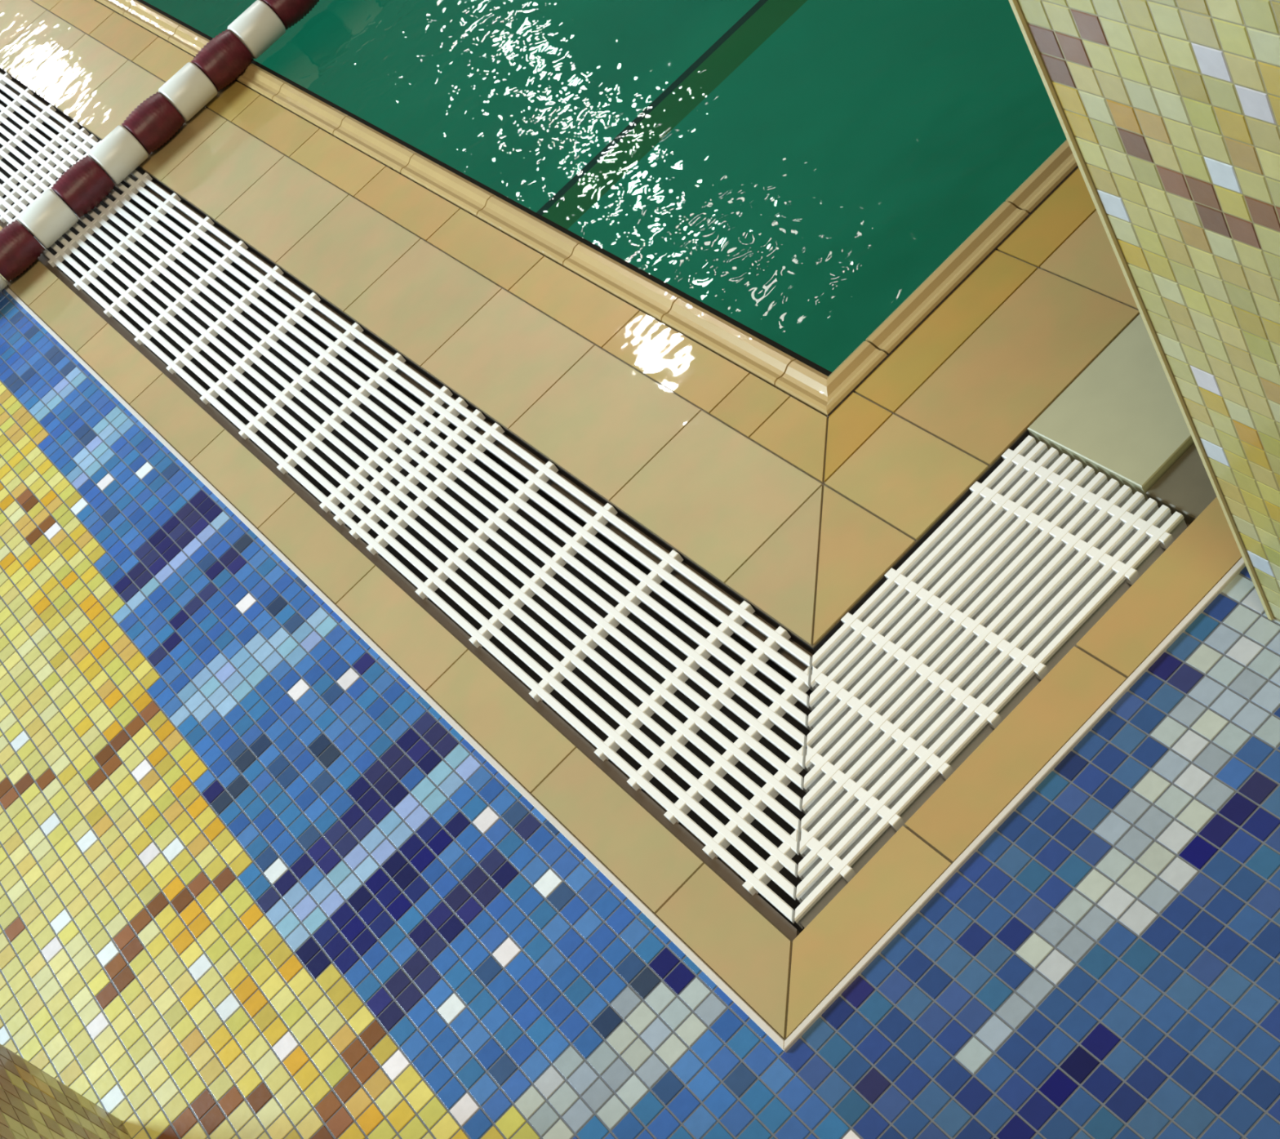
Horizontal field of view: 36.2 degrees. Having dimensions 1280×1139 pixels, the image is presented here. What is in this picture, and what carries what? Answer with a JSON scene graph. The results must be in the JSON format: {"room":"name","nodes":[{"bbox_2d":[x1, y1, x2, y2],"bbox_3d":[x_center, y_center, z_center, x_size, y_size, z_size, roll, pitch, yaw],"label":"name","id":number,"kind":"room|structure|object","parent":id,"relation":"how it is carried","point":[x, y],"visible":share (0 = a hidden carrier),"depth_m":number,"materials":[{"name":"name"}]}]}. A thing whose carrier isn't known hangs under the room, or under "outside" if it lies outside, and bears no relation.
{"room":"indoor swimming pool","nodes":[
{"label":"indoor swimming pool","id":0,"kind":"room"},
{"bbox_2d":[0,1043,132,1138],"bbox_3d":[-0.473,0.678,1.177,0.243,1.106,1.563,-45,42,-8],"label":"tiled column","id":1,"kind":"structure","parent":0,"point":[34,1104],"depth_m":1.97,"materials":[{"name":"yellow tile"}]},
{"bbox_2d":[142,0,1066,372],"bbox_3d":[0.419,-3.829,6.172,6.440,1.000,8.440,-45,42,-8],"label":"pool water","id":2,"kind":"object","parent":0,"point":[797,170],"depth_m":4.50,"materials":[{"name":"green liquid"}]},
{"bbox_2d":[94,0,1078,418],"bbox_3d":[-0.050,-1.619,3.764,2.046,0.069,3.644,-45,42,-8],"label":"pool coping","id":3,"kind":"object","parent":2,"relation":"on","point":[824,393],"visible":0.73,"depth_m":2.52},
{"bbox_2d":[136,0,831,376],"bbox_3d":[-0.742,-0.944,3.653,0.010,0.053,3.600,-45,42,-8],"label":"trim","id":4,"kind":"structure","parent":3,"relation":"attached to","point":[731,321],"depth_m":2.81,"materials":[{"name":"beige tile"}]},
{"bbox_2d":[0,0,1242,1039],"bbox_3d":[-0.068,-1.282,3.562,2.596,0.160,4.196,-45,42,-8],"label":"pool deck","id":5,"kind":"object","parent":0,"point":[799,512],"visible":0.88,"depth_m":2.30,"materials":[{"name":"beige tile"}]},
{"bbox_2d":[0,0,319,292],"bbox_3d":[-0.607,-1.061,3.556,2.536,0.080,0.080,-45,42,-8],"label":"lane rope","id":6,"kind":"object","parent":5,"relation":"on","point":[156,120],"visible":1,"depth_m":3.47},
{"bbox_2d":[0,67,1031,941],"bbox_3d":[-0.060,-1.315,3.595,2.530,0.166,4.130,-45,42,-8],"label":"channel","id":7,"kind":"object","parent":5,"relation":"in","point":[795,880],"visible":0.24,"depth_m":2.60,"materials":[{"name":"concrete"}]},
{"bbox_2d":[0,72,816,928],"bbox_3d":[-0.868,-0.551,3.363,0.236,0.026,4.008,-45,42,-8],"label":"drain grating","id":8,"kind":"object","parent":7,"relation":"in","point":[700,788],"visible":0.9,"depth_m":2.47,"materials":[{"name":"white plastic"}]},
{"bbox_2d":[794,435,1187,927],"bbox_3d":[0.289,0.102,2.002,0.560,0.026,0.236,-45,42,-8],"label":"drain grating","id":9,"kind":"object","parent":7,"relation":"in","point":[911,682],"visible":1,"depth_m":1.98,"materials":[{"name":"white plastic"}]},
{"bbox_2d":[1027,313,1194,501],"bbox_3d":[0.908,-0.543,2.152,1.242,0.031,0.169,-45,42,-8],"label":"slab","id":10,"kind":"object","parent":7,"relation":"on","point":[1122,418],"visible":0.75,"depth_m":2.07,"materials":[{"name":"stone"}]},
{"bbox_2d":[1146,443,1216,524],"bbox_3d":[0.981,-0.486,2.071,1.242,0.043,0.072,-45,42,-8],"label":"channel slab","id":11,"kind":"object","parent":7,"relation":"in","point":[1186,488],"visible":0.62,"depth_m":1.98,"materials":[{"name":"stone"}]},
{"bbox_2d":[0,71,1189,940],"bbox_3d":[-0.766,-0.675,3.428,0.583,0.040,4.123,-45,42,-8],"label":"trim","id":12,"kind":"structure","parent":5,"relation":"attached to","point":[683,833],"depth_m":2.42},
{"bbox_2d":[4,285,1245,1052],"bbox_3d":[0.118,-1.157,3.220,2.603,0.021,3.403,-45,42,-8],"label":"trim","id":13,"kind":"structure","parent":5,"relation":"attached to","point":[786,1044],"depth_m":1.87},
{"bbox_2d":[0,288,1279,1138],"bbox_3d":[-0.408,0.039,2.537,2.600,0.026,4.400,-45,42,-8],"label":"floor","id":14,"kind":"structure","parent":0,"point":[254,883],"depth_m":2.07,"materials":[{"name":"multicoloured tile"}]},
{"bbox_2d":[1016,0,1279,621],"bbox_3d":[0.387,-0.555,0.705,0.243,2.406,0.937,-45,42,-8],"label":"tiled column","id":15,"kind":"structure","parent":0,"point":[1171,108],"depth_m":1.36,"materials":[{"name":"yellow tile"}]},
{"bbox_2d":[1008,0,1274,620],"bbox_3d":[0.045,-0.661,1.029,0.004,2.404,0.004,-45,42,-8],"label":"trim","id":16,"kind":"structure","parent":15,"relation":"attached to","point":[1014,4],"depth_m":1.53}
]}

